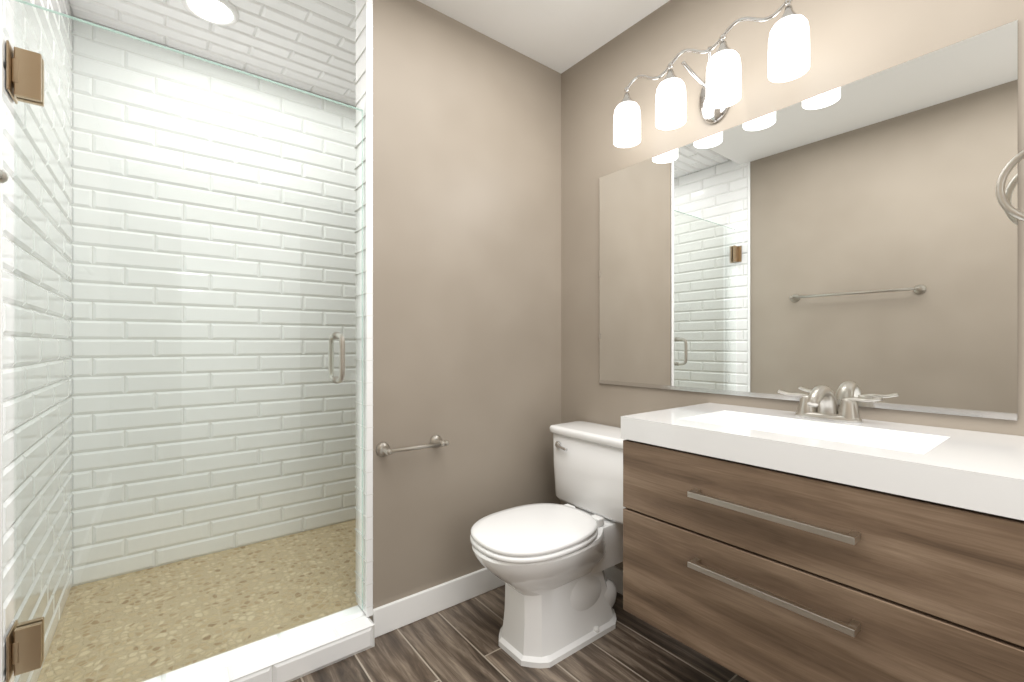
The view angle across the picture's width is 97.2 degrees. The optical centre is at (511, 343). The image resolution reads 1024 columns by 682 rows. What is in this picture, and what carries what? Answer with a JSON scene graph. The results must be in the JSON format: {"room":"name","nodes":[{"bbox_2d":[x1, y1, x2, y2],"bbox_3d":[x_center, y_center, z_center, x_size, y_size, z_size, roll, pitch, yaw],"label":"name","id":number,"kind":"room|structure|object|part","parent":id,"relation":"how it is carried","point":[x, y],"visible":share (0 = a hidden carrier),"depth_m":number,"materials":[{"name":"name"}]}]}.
{"room":"bathroom","nodes":[
{"label":"bathroom","id":0,"kind":"room"},
{"bbox_2d":[3,101,70,636],"bbox_3d":[-1.622,-0.215,1.508,0.100,2.600,1.220,0,0,-38],"label":"wall","id":1,"kind":"structure","parent":0,"point":[35,337],"depth_m":1.36,"materials":[{"name":"white tile"}]},
{"bbox_2d":[3,0,355,681],"bbox_3d":[-0.806,-0.186,2.079,1.890,2.458,1.120,0,0,-38],"label":"tiled wall","id":2,"kind":"structure","parent":0,"point":[273,71],"depth_m":2.11,"materials":[{"name":"white tile"}]},
{"bbox_2d":[369,0,560,621],"bbox_3d":[-0.177,-0.165,2.011,0.980,2.500,0.119,0,0,-38],"label":"wall","id":3,"kind":"structure","parent":0,"point":[467,242],"depth_m":1.89,"materials":[{"name":"paint"}]},
{"bbox_2d":[14,2,362,681],"bbox_3d":[-0.904,0.060,1.407,0.882,1.855,0.147,0,0,-38],"label":"shower door","id":4,"kind":"structure","parent":3,"relation":"attached to","point":[341,359],"depth_m":1.34,"materials":[{"name":"clear glass"}]},
{"bbox_2d":[6,40,43,106],"bbox_3d":[-1.235,-0.680,1.150,0.056,0.120,0.090,0,0,-38],"label":"shower door hinge","id":5,"kind":"object","parent":4,"relation":"attached to","point":[24,75],"visible":0.9,"depth_m":1.14,"materials":[{"name":"brown metal"}]},
{"bbox_2d":[6,617,43,681],"bbox_3d":[-1.235,0.770,1.150,0.056,0.114,0.090,0,0,-38],"label":"shower door hinge","id":6,"kind":"object","parent":4,"relation":"attached to","point":[24,648],"visible":0.9,"depth_m":1.14,"materials":[{"name":"brown metal"}]},
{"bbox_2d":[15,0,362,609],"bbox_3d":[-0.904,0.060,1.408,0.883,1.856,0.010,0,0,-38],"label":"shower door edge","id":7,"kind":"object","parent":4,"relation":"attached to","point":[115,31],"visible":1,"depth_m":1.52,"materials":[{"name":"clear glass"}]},
{"bbox_3d":[-0.606,0.050,1.591,0.026,0.186,0.070,0,0,-38],"label":"handle","id":8,"kind":"part","parent":4,"relation":"part of","materials":[{"name":"silver metal"}]},
{"bbox_2d":[143,605,374,681],"bbox_3d":[-0.898,1.042,1.400,0.910,0.084,0.160,0,0,-38],"label":"shower curb","id":9,"kind":"structure","parent":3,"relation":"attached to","point":[306,662],"depth_m":1.48,"materials":[{"name":"white tile"}]},
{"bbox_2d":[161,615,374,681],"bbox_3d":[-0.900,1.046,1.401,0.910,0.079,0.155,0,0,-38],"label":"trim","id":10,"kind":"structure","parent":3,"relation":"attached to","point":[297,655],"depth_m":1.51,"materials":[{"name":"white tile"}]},
{"bbox_2d":[354,0,372,607],"bbox_3d":[-0.561,-0.226,1.706,0.026,2.380,0.130,0,0,-38],"label":"trim","id":11,"kind":"structure","parent":3,"relation":"attached to","point":[360,273],"depth_m":1.69,"materials":[{"name":"white tile"}]},
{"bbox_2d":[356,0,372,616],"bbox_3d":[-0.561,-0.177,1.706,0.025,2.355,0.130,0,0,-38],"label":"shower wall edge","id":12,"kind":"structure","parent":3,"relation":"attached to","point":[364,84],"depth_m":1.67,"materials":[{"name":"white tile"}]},
{"bbox_2d":[376,435,448,455],"bbox_3d":[-0.376,0.395,1.737,0.277,0.052,0.068,0,0,-38],"label":"rail","id":13,"kind":"object","parent":3,"relation":"attached to","point":[384,449],"visible":1,"depth_m":1.70,"materials":[{"name":"silver metal"}]},
{"bbox_2d":[373,567,504,637],"bbox_3d":[-0.131,1.032,1.962,0.968,0.105,0.014,0,0,-38],"label":"baseboard","id":14,"kind":"structure","parent":3,"relation":"attached to","point":[396,614],"depth_m":1.81,"materials":[{"name":"white paint"}]},
{"bbox_2d":[291,585,748,681],"bbox_3d":[0.422,1.115,0.501,2.090,0.060,3.000,0,0,-38],"label":"floor","id":15,"kind":"structure","parent":0,"point":[459,642],"depth_m":1.56,"materials":[{"name":"brown wood"}]},
{"bbox_2d":[470,421,626,667],"bbox_3d":[0.188,0.723,1.725,0.746,0.724,0.510,0,0,-38],"label":"toilet","id":16,"kind":"object","parent":15,"relation":"on","point":[548,563],"visible":0.9,"depth_m":1.62,"materials":[{"name":"white ceramic"}]},
{"bbox_3d":[0.084,0.686,1.645,0.476,0.018,0.376,0,0,-38],"label":"seat","id":17,"kind":"part","parent":16,"relation":"part of","materials":[{"name":"white plastic"}]},
{"bbox_3d":[0.084,0.662,1.645,0.472,0.025,0.372,0,0,-38],"label":"lid","id":18,"kind":"part","parent":16,"relation":"part of","materials":[{"name":"white plastic"}]},
{"bbox_3d":[0.210,0.440,1.946,0.023,0.032,0.082,0,0,-38],"label":"lever","id":19,"kind":"part","parent":16,"relation":"part of","materials":[{"name":"silver metal"}]},
{"bbox_3d":[0.395,0.378,1.886,0.222,0.034,0.510,0,0,-38],"label":"tank lid","id":20,"kind":"part","parent":16,"relation":"part of","materials":[{"name":"white ceramic"}]},
{"bbox_3d":[0.396,0.541,1.887,0.200,0.292,0.484,0,0,-38],"label":"tank","id":21,"kind":"part","parent":16,"relation":"part of","materials":[{"name":"white ceramic"}]},
{"bbox_2d":[417,0,669,72],"bbox_3d":[0.422,-1.415,0.501,2.090,0.120,3.000,0,0,-38],"label":"ceiling","id":22,"kind":"structure","parent":0,"point":[560,36],"depth_m":1.90,"materials":[{"name":"white paint"}]},
{"bbox_2d":[561,0,1023,569],"bbox_3d":[1.171,-0.215,1.160,0.100,2.600,3.120,0,0,-38],"label":"wall","id":23,"kind":"structure","parent":0,"point":[853,40],"depth_m":1.70,"materials":[{"name":"paint"}]},
{"bbox_2d":[604,566,622,594],"bbox_3d":[1.136,1.032,1.111,0.014,0.105,2.886,0,0,-38],"label":"baseboard","id":24,"kind":"structure","parent":23,"relation":"attached to","point":[614,574],"depth_m":1.97,"materials":[{"name":"white paint"}]},
{"bbox_2d":[613,0,809,147],"bbox_3d":[0.664,-0.914,1.576,0.186,0.238,0.685,0,0,-38],"label":"sconce","id":25,"kind":"object","parent":23,"relation":"attached to","point":[788,55],"visible":1,"depth_m":1.47,"materials":[{"name":"white glass"}]},
{"bbox_3d":[0.453,-0.869,1.780,0.105,0.148,0.105,0,0,-38],"label":"lamp shade","id":26,"kind":"part","parent":25,"relation":"part of","materials":[{"name":"white glass"}]},
{"bbox_3d":[0.572,-0.869,1.627,0.105,0.148,0.105,0,0,-38],"label":"lamp shade","id":27,"kind":"part","parent":25,"relation":"part of","materials":[{"name":"white glass"}]},
{"bbox_3d":[0.690,-0.869,1.475,0.105,0.148,0.105,0,0,-38],"label":"lamp shade","id":28,"kind":"part","parent":25,"relation":"part of","materials":[{"name":"white glass"}]},
{"bbox_3d":[0.810,-0.869,1.322,0.105,0.148,0.105,0,0,-38],"label":"lamp shade","id":29,"kind":"part","parent":25,"relation":"part of","materials":[{"name":"white glass"}]},
{"bbox_2d":[599,20,1017,420],"bbox_3d":[0.790,-0.289,1.559,0.008,0.936,1.276,0,0,-38],"label":"mirror","id":30,"kind":"object","parent":23,"relation":"attached to","point":[858,238],"visible":1,"depth_m":1.33,"materials":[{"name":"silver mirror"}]},
{"bbox_2d":[621,385,1023,681],"bbox_3d":[0.763,0.452,1.159,0.542,0.672,0.828,0,0,-38],"label":"bathroom vanity","id":31,"kind":"object","parent":23,"relation":"attached to","point":[818,536],"visible":1,"depth_m":0.96,"materials":[{"name":"brown wood"}]},
{"bbox_3d":[0.562,0.553,1.009,0.040,0.014,0.346,0,0,-38],"label":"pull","id":32,"kind":"part","parent":31,"relation":"part of","materials":[{"name":"silver metal"}]},
{"bbox_3d":[0.562,0.377,1.009,0.040,0.014,0.346,0,0,-38],"label":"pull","id":33,"kind":"part","parent":31,"relation":"part of","materials":[{"name":"silver metal"}]},
{"bbox_3d":[0.588,0.638,1.023,0.018,0.299,0.820,0,0,-38],"label":"drawer","id":34,"kind":"part","parent":31,"relation":"part of","materials":[{"name":"brown wood"}]},
{"bbox_2d":[777,385,883,423],"bbox_3d":[0.869,0.166,1.267,0.151,0.099,0.255,0,0,-38],"label":"faucet","id":35,"kind":"object","parent":31,"relation":"on","point":[820,406],"depth_m":1.27,"materials":[{"name":"silver metal"}]},
{"bbox_2d":[995,150,1023,220],"bbox_3d":[1.192,-0.362,0.980,0.086,0.210,0.191,0,0,-38],"label":"towel ring","id":36,"kind":"object","parent":23,"relation":"attached to","point":[1006,205],"visible":1,"depth_m":1.02,"materials":[{"name":"silver metal"}]},
{"bbox_3d":[-0.344,-0.215,-0.134,0.100,2.600,2.940,0,0,-38],"label":"wall","id":37,"kind":"structure","parent":0,"visible":0},
{"bbox_2d":[0,0,2,681],"bbox_3d":[-1.199,-0.135,1.055,0.012,2.440,0.015,0,0,-38],"label":"trim","id":38,"kind":"structure","parent":37,"relation":"attached to","point":[1,344],"depth_m":1.05,"materials":[{"name":"white"}]},
{"bbox_2d":[0,170,8,182],"bbox_3d":[-0.784,-0.315,0.576,0.076,0.054,0.704,0,0,-38],"label":"towel bar","id":39,"kind":"object","parent":37,"relation":"attached to","point":[4,177],"visible":1,"depth_m":0.85,"materials":[{"name":"silver metal"}]},
{"label":"outside","id":40,"kind":"structure","parent":0,"visible":0},
{"bbox_2d":[37,519,357,681],"bbox_3d":[-0.892,1.095,2.190,2.090,0.100,1.040,0,0,-38],"label":"shower pan","id":41,"kind":"object","parent":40,"point":[184,650],"depth_m":1.80,"materials":[{"name":"beige stone"}]},
{"bbox_2d":[71,0,355,95],"bbox_3d":[-0.856,-1.465,2.142,2.090,0.100,1.160,0,0,-38],"label":"ceiling","id":42,"kind":"structure","parent":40,"point":[255,34],"depth_m":2.06,"materials":[{"name":"white tile"}]},
{"bbox_2d":[181,0,238,25],"bbox_3d":[-1.261,-1.405,1.890,0.204,0.019,0.204,0,0,-38],"label":"recessed light","id":43,"kind":"object","parent":42,"relation":"attached to","point":[214,10],"depth_m":1.90,"materials":[{"name":"white"}]}
]}

